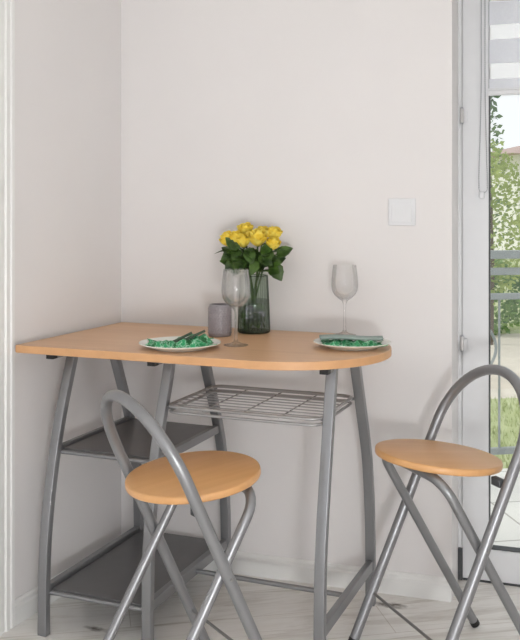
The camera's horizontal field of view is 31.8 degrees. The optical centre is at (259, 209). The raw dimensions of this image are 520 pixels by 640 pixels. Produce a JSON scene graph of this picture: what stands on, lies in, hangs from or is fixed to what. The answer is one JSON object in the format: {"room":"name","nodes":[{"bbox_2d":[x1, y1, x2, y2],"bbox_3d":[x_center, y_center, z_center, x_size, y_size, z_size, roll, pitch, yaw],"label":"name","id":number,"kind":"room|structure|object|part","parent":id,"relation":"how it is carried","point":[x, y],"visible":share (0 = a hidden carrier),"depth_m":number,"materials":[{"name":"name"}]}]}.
{"room":"dining room","nodes":[
{"label":"dining room","id":0,"kind":"room"},
{"bbox_2d":[15,0,120,598],"bbox_3d":[-1.538,0.008,1.439,0.250,2.550,4.430,0,0,25],"label":"wall","id":1,"kind":"structure","parent":0,"point":[68,52],"depth_m":3.06,"materials":[{"name":"white paint"}]},
{"bbox_2d":[0,0,14,635],"bbox_3d":[-0.778,0.223,2.778,0.017,2.120,0.090,0,0,25],"label":"trim","id":2,"kind":"structure","parent":1,"relation":"attached to","point":[7,7],"depth_m":2.78,"materials":[{"name":"white wood"}]},
{"bbox_2d":[15,564,74,625],"bbox_3d":[-0.636,1.246,3.093,0.013,0.075,0.599,0,0,25],"label":"baseboard","id":3,"kind":"structure","parent":1,"relation":"attached to","point":[26,605],"depth_m":2.88,"materials":[{"name":"white wood"}]},
{"bbox_2d":[0,570,519,639],"bbox_3d":[-0.195,1.333,0.947,3.310,0.100,4.940,0,0,22],"label":"floor","id":4,"kind":"structure","parent":0,"point":[278,613],"depth_m":2.87,"materials":[{"name":"grey wood"}]},
{"bbox_2d":[100,389,261,639],"bbox_3d":[-0.205,0.866,2.364,0.431,0.834,0.442,0,0,-33],"label":"folding stool","id":5,"kind":"object","parent":4,"relation":"on","point":[195,478],"visible":1,"depth_m":2.30,"materials":[{"name":"silver metal"}]},
{"bbox_3d":[-0.236,0.988,2.345,0.353,0.583,0.366,0,0,-33],"label":"frame","id":6,"kind":"part","parent":5,"relation":"part of","materials":[{"name":"silver metal"}]},
{"bbox_3d":[-0.174,0.693,2.384,0.354,0.020,0.354,-7,4,-33],"label":"seat","id":7,"kind":"part","parent":5,"relation":"part of","materials":[{"name":"brown wood"}]},
{"bbox_3d":[-0.089,1.138,2.439,0.008,0.008,0.380,0,0,-33],"label":"foot rod","id":8,"kind":"part","parent":5,"relation":"part of","materials":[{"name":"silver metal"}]},
{"bbox_2d":[15,322,391,639],"bbox_3d":[-0.130,0.848,2.878,1.089,0.870,0.631,0,0,22],"label":"bar table","id":9,"kind":"object","parent":4,"relation":"on","point":[104,576],"visible":0.85,"depth_m":2.79,"materials":[{"name":"brown wood"}]},
{"bbox_3d":[-0.623,0.862,2.839,0.030,0.842,0.188,0,0,22],"label":"leg","id":10,"kind":"part","parent":9,"relation":"part of","materials":[{"name":"silver metal"}]},
{"bbox_3d":[-0.546,0.743,3.029,0.016,0.027,0.432,0,0,22],"label":"shelf rail","id":11,"kind":"part","parent":9,"relation":"part of","materials":[{"name":"silver metal"}]},
{"bbox_3d":[-0.488,1.160,2.713,0.314,0.013,0.013,0,0,22],"label":"rod","id":12,"kind":"part","parent":9,"relation":"part of","materials":[{"name":"silver metal"}]},
{"bbox_3d":[-0.467,0.747,2.766,0.314,0.013,0.013,0,0,22],"label":"rod","id":13,"kind":"part","parent":9,"relation":"part of","materials":[{"name":"silver metal"}]},
{"bbox_3d":[-0.473,0.862,3.210,0.030,0.842,0.217,0,0,22],"label":"leg","id":14,"kind":"part","parent":9,"relation":"part of","materials":[{"name":"silver metal"}]},
{"bbox_2d":[53,529,208,606],"bbox_3d":[-0.383,1.156,2.975,0.311,0.014,0.552,0,0,22],"label":"shelf","id":15,"kind":"object","parent":9,"relation":"attached to","point":[104,577],"depth_m":2.92,"materials":[{"name":"grey metal"}]},
{"bbox_2d":[64,418,211,459],"bbox_3d":[-0.383,0.743,2.973,0.311,0.014,0.434,0,0,22],"label":"shelf","id":16,"kind":"object","parent":9,"relation":"attached to","point":[135,438],"depth_m":2.93,"materials":[{"name":"grey metal"}]},
{"bbox_3d":[-0.299,0.862,2.722,0.030,0.842,0.168,0,0,22],"label":"leg","id":17,"kind":"part","parent":9,"relation":"part of","materials":[{"name":"silver metal"}]},
{"bbox_2d":[139,336,220,351],"bbox_3d":[-0.239,0.404,2.732,0.245,0.019,0.245,0,0,22],"label":"dinner plate","id":18,"kind":"object","parent":9,"relation":"on","point":[216,341],"visible":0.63,"depth_m":2.67,"materials":[{"name":"white ceramic"}]},
{"bbox_2d":[146,330,216,347],"bbox_3d":[-0.239,0.384,2.731,0.216,0.044,0.162,0,0,-6],"label":"folded napkin","id":19,"kind":"object","parent":18,"relation":"on","point":[193,340],"visible":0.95,"depth_m":2.69,"materials":[{"name":"green fabric"}]},
{"bbox_3d":[-0.225,0.743,2.905,0.016,0.027,0.421,0,0,22],"label":"shelf rail","id":20,"kind":"part","parent":9,"relation":"part of","materials":[{"name":"silver metal"}]},
{"bbox_3d":[-0.154,0.862,3.081,0.030,0.842,0.217,0,0,22],"label":"leg","id":21,"kind":"part","parent":9,"relation":"part of","materials":[{"name":"silver metal"}]},
{"bbox_2d":[208,303,231,336],"bbox_3d":[-0.132,0.360,3.000,0.079,0.104,0.079,0,0,22],"label":"tumbler","id":22,"kind":"object","parent":9,"relation":"on","point":[219,314],"visible":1,"depth_m":2.97,"materials":[{"name":"grey ceramic"}]},
{"bbox_2d":[237,274,269,333],"bbox_3d":[-0.021,0.316,3.085,0.110,0.194,0.110,0,0,22],"label":"glass vase","id":23,"kind":"object","parent":9,"relation":"on","point":[261,330],"visible":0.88,"depth_m":3.07,"materials":[{"name":"glass"}]},
{"bbox_2d":[215,230,281,327],"bbox_3d":[-0.040,0.233,3.058,0.226,0.329,0.082,0,0,-3],"label":"rose","id":24,"kind":"object","parent":23,"relation":"in","point":[276,260],"visible":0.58,"depth_m":3.06,"materials":[{"name":"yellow plant"}]},
{"bbox_3d":[-0.042,0.258,3.079,0.122,0.280,0.006,0,0,-6],"label":"stem","id":25,"kind":"part","parent":24,"relation":"part of","materials":[{"name":"green plant"}]},
{"bbox_2d":[230,228,271,320],"bbox_3d":[-0.015,0.225,3.053,0.139,0.333,0.122,0,0,22],"label":"rose","id":26,"kind":"object","parent":23,"relation":"in","point":[257,237],"visible":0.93,"depth_m":3.03,"materials":[{"name":"yellow plant"}]},
{"bbox_3d":[-0.014,0.255,3.084,0.008,0.273,0.072,0,0,-12],"label":"stem","id":27,"kind":"part","parent":26,"relation":"part of","materials":[{"name":"green plant"}]},
{"bbox_2d":[221,237,283,315],"bbox_3d":[-0.026,0.238,3.046,0.210,0.299,0.094,0,0,5],"label":"rose","id":28,"kind":"object","parent":23,"relation":"in","point":[274,243],"visible":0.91,"depth_m":3.04,"materials":[{"name":"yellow plant"}]},
{"bbox_3d":[-0.001,0.259,3.071,0.092,0.257,0.007,0,0,28],"label":"stem","id":29,"kind":"part","parent":28,"relation":"part of","materials":[{"name":"green plant"}]},
{"bbox_2d":[237,222,270,320],"bbox_3d":[-0.026,0.218,3.074,0.154,0.355,0.084,0,0,22],"label":"rose","id":30,"kind":"object","parent":23,"relation":"in","point":[243,228],"visible":0.47,"depth_m":3.06,"materials":[{"name":"yellow plant"}]},
{"bbox_2d":[231,233,279,326],"bbox_3d":[-0.018,0.235,3.051,0.170,0.317,0.095,0,0,5],"label":"rose","id":31,"kind":"object","parent":23,"relation":"in","point":[249,256],"visible":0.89,"depth_m":3.03,"materials":[{"name":"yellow plant"}]},
{"bbox_3d":[-0.028,0.259,3.075,0.070,0.270,0.007,0,0,-37],"label":"stem","id":32,"kind":"part","parent":31,"relation":"part of","materials":[{"name":"green plant"}]},
{"bbox_2d":[228,230,285,322],"bbox_3d":[-0.017,0.226,3.072,0.201,0.316,0.072,0,0,-22],"label":"rose","id":33,"kind":"object","parent":23,"relation":"in","point":[234,235],"visible":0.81,"depth_m":3.04,"materials":[{"name":"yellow plant"}]},
{"bbox_3d":[-0.041,0.249,3.074,0.088,0.270,0.006,0,0,-24],"label":"stem","id":34,"kind":"part","parent":33,"relation":"part of","materials":[{"name":"green plant"}]},
{"bbox_2d":[225,226,292,324],"bbox_3d":[-0.001,0.221,3.072,0.226,0.337,0.116,0,0,3],"label":"rose","id":35,"kind":"object","parent":23,"relation":"in","point":[283,251],"visible":0.59,"depth_m":3.06,"materials":[{"name":"yellow plant"}]},
{"bbox_3d":[-0.009,0.245,3.088,0.104,0.289,0.006,0,0,-2],"label":"stem","id":36,"kind":"part","parent":35,"relation":"part of","materials":[{"name":"green plant"}]},
{"bbox_2d":[243,226,276,330],"bbox_3d":[0.006,0.230,3.086,0.114,0.351,0.106,0,0,22],"label":"rose","id":37,"kind":"object","parent":23,"relation":"in","point":[264,227],"visible":0.2,"depth_m":3.08,"materials":[{"name":"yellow plant"}]},
{"bbox_3d":[0.184,0.862,2.542,0.030,0.842,0.140,0,0,22],"label":"leg","id":38,"kind":"part","parent":9,"relation":"part of","materials":[{"name":"silver metal"}]},
{"bbox_2d":[314,338,390,350],"bbox_3d":[0.277,0.404,2.749,0.233,0.019,0.233,0,0,22],"label":"dinner plate","id":39,"kind":"object","parent":9,"relation":"on","point":[317,341],"visible":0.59,"depth_m":2.67,"materials":[{"name":"white ceramic"}]},
{"bbox_2d":[319,334,387,347],"bbox_3d":[0.277,0.392,2.748,0.204,0.028,0.157,0,0,2],"label":"folded napkin","id":40,"kind":"object","parent":39,"relation":"on","point":[360,341],"visible":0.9,"depth_m":2.75,"materials":[{"name":"green fabric"}]},
{"bbox_3d":[0.324,0.862,2.888,0.030,0.842,0.217,0,0,22],"label":"leg","id":41,"kind":"part","parent":9,"relation":"part of","materials":[{"name":"silver metal"}]},
{"bbox_2d":[348,364,519,639],"bbox_3d":[0.535,0.866,2.584,0.431,0.834,0.442,0,0,-21],"label":"folding stool","id":42,"kind":"object","parent":4,"relation":"on","point":[427,458],"visible":1,"depth_m":2.53,"materials":[{"name":"silver metal"}]},
{"bbox_3d":[0.407,1.138,2.534,0.008,0.008,0.380,0,0,-21],"label":"foot rod","id":43,"kind":"part","parent":42,"relation":"part of","materials":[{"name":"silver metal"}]},
{"bbox_3d":[0.501,0.693,2.570,0.354,0.020,0.354,6,-2,-21],"label":"seat","id":44,"kind":"part","parent":42,"relation":"part of","materials":[{"name":"brown wood"}]},
{"bbox_3d":[0.569,0.988,2.597,0.353,0.583,0.366,0,0,-21],"label":"frame","id":45,"kind":"part","parent":42,"relation":"part of","materials":[{"name":"silver metal"}]},
{"bbox_2d":[121,0,457,600],"bbox_3d":[0.818,0.008,3.070,3.200,2.550,0.250,0,0,18],"label":"wall","id":46,"kind":"structure","parent":0,"point":[303,118],"depth_m":3.16,"materials":[{"name":"white paint"}]},
{"bbox_2d":[203,551,450,601],"bbox_3d":[0.053,1.246,3.184,1.207,0.075,0.013,0,0,18],"label":"baseboard","id":47,"kind":"structure","parent":46,"relation":"attached to","point":[430,587],"depth_m":3.11,"materials":[{"name":"white wood"}]},
{"bbox_2d":[388,198,415,225],"bbox_3d":[0.472,0.006,3.045,0.091,0.091,0.014,0,0,18],"label":"light switch","id":48,"kind":"object","parent":46,"relation":"attached to","point":[401,211],"visible":1,"depth_m":3.04,"materials":[{"name":"white plastic"}]},
{"bbox_2d":[458,0,519,586],"bbox_3d":[1.136,0.203,3.054,0.926,2.160,0.081,0,0,18],"label":"door","id":49,"kind":"structure","parent":46,"relation":"in","point":[474,213],"depth_m":3.16,"materials":[{"name":"white plastic"}]},
{"bbox_3d":[1.138,0.203,3.061,0.926,2.159,0.065,0,0,18],"label":"frame","id":50,"kind":"part","parent":49,"relation":"part of","materials":[{"name":"white plastic"}]},
{"bbox_3d":[0.709,0.465,3.170,0.018,0.038,0.007,0,0,18],"label":"hinge plate","id":51,"kind":"part","parent":49,"relation":"part of","materials":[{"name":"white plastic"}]},
{"bbox_3d":[0.709,-0.324,3.170,0.018,0.038,0.007,0,0,18],"label":"hinge plate","id":52,"kind":"part","parent":49,"relation":"part of","materials":[{"name":"white plastic"}]},
{"bbox_2d":[478,0,519,198],"bbox_3d":[1.098,-0.443,3.016,0.739,0.808,0.054,0,0,18],"label":"roller blind","id":53,"kind":"object","parent":49,"relation":"attached to","point":[508,11],"visible":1,"depth_m":3.12,"materials":[{"name":"grey fabric"}]},
{"bbox_3d":[0.766,-0.428,3.138,0.030,0.739,0.002,0,0,18],"label":"bead chain","id":54,"kind":"part","parent":53,"relation":"part of","materials":[{"name":"white plastic"}]},
{"label":"outside","id":55,"kind":"structure","parent":0,"visible":0},
{"bbox_2d":[491,333,519,398],"bbox_3d":[7.904,1.433,9.418,65.000,0.100,3.300,0,0,-10],"label":"gravel path","id":56,"kind":"structure","parent":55,"point":[509,343],"depth_m":8.40,"materials":[{"name":"beige gravel"}]},
{"bbox_2d":[491,139,519,344],"bbox_3d":[2.364,0.332,9.412,0.849,2.104,0.843,0,0,22],"label":"sapling","id":57,"kind":"object","parent":56,"relation":"on","point":[503,165],"visible":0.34,"depth_m":9.30,"materials":[{"name":"green plant"}]},
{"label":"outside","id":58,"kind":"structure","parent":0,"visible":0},
{"bbox_2d":[491,398,519,467],"bbox_3d":[8.343,1.433,6.820,65.000,0.100,1.970,0,0,-10],"label":"lawn","id":59,"kind":"structure","parent":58,"point":[503,426],"depth_m":5.89,"materials":[{"name":"plant"}]},
{"bbox_2d":[491,395,519,467],"bbox_3d":[1.835,1.358,5.739,3.028,0.050,1.909,0,0,-10],"label":"grass blades","id":60,"kind":"object","parent":59,"relation":"on","point":[511,398],"visible":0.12,"depth_m":5.87,"materials":[{"name":"plant"}]},
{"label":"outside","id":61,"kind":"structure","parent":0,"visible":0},
{"bbox_2d":[494,259,519,333],"bbox_3d":[3.076,1.433,37.962,65.000,0.100,54.600,0,0,-10],"label":"meadow","id":62,"kind":"structure","parent":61,"point":[515,329],"depth_m":11.98,"materials":[{"name":"green plant"}]},
{"bbox_2d":[491,96,518,243],"bbox_3d":[3.921,-0.413,15.599,1.071,3.595,1.191,0,0,-36],"label":"tree","id":63,"kind":"object","parent":62,"relation":"on","point":[498,132],"visible":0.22,"depth_m":15.54,"materials":[{"name":"green plant"}]},
{"bbox_2d":[491,146,519,249],"bbox_3d":[10.263,-0.442,29.090,7.700,3.650,6.000,0,0,-10],"label":"house","id":64,"kind":"structure","parent":62,"relation":"on","point":[515,151],"depth_m":26.86,"materials":[{"name":"tile"}]},
{"bbox_2d":[494,259,519,334],"bbox_3d":[2.532,0.975,10.425,1.165,1.016,1.138,0,0,22],"label":"shrub","id":65,"kind":"object","parent":62,"relation":"on","point":[511,314],"visible":0.16,"depth_m":10.13,"materials":[{"name":"green plant"}]},
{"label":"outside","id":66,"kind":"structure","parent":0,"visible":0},
{"bbox_2d":[491,468,519,547],"bbox_3d":[2.433,1.393,4.451,6.100,0.180,3.363,0,0,18],"label":"terrace","id":67,"kind":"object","parent":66,"point":[508,534],"depth_m":3.87,"materials":[{"name":"tile"}]},
{"bbox_2d":[491,250,519,454],"bbox_3d":[1.923,0.750,4.603,4.840,1.105,0.050,0,0,-10],"label":"terrace railing","id":68,"kind":"object","parent":67,"relation":"on","point":[495,254],"visible":0.1,"depth_m":4.47,"materials":[{"name":"grey metal"}]},
{"bbox_3d":[1.923,1.179,4.603,4.800,0.032,0.030,0,0,-10],"label":"rail","id":69,"kind":"part","parent":68,"relation":"part of","materials":[{"name":"grey metal"}]},
{"bbox_3d":[1.923,0.423,4.603,4.800,0.030,0.030,0,0,-10],"label":"rail","id":70,"kind":"part","parent":68,"relation":"part of","materials":[{"name":"grey metal"}]},
{"bbox_3d":[1.923,0.300,4.603,4.800,0.035,0.030,0,0,-10],"label":"rail","id":71,"kind":"part","parent":68,"relation":"part of","materials":[{"name":"grey metal"}]},
{"bbox_3d":[1.923,0.218,4.603,4.800,0.040,0.050,0,0,-10],"label":"rail","id":72,"kind":"part","parent":68,"relation":"part of","materials":[{"name":"grey metal"}]}
]}

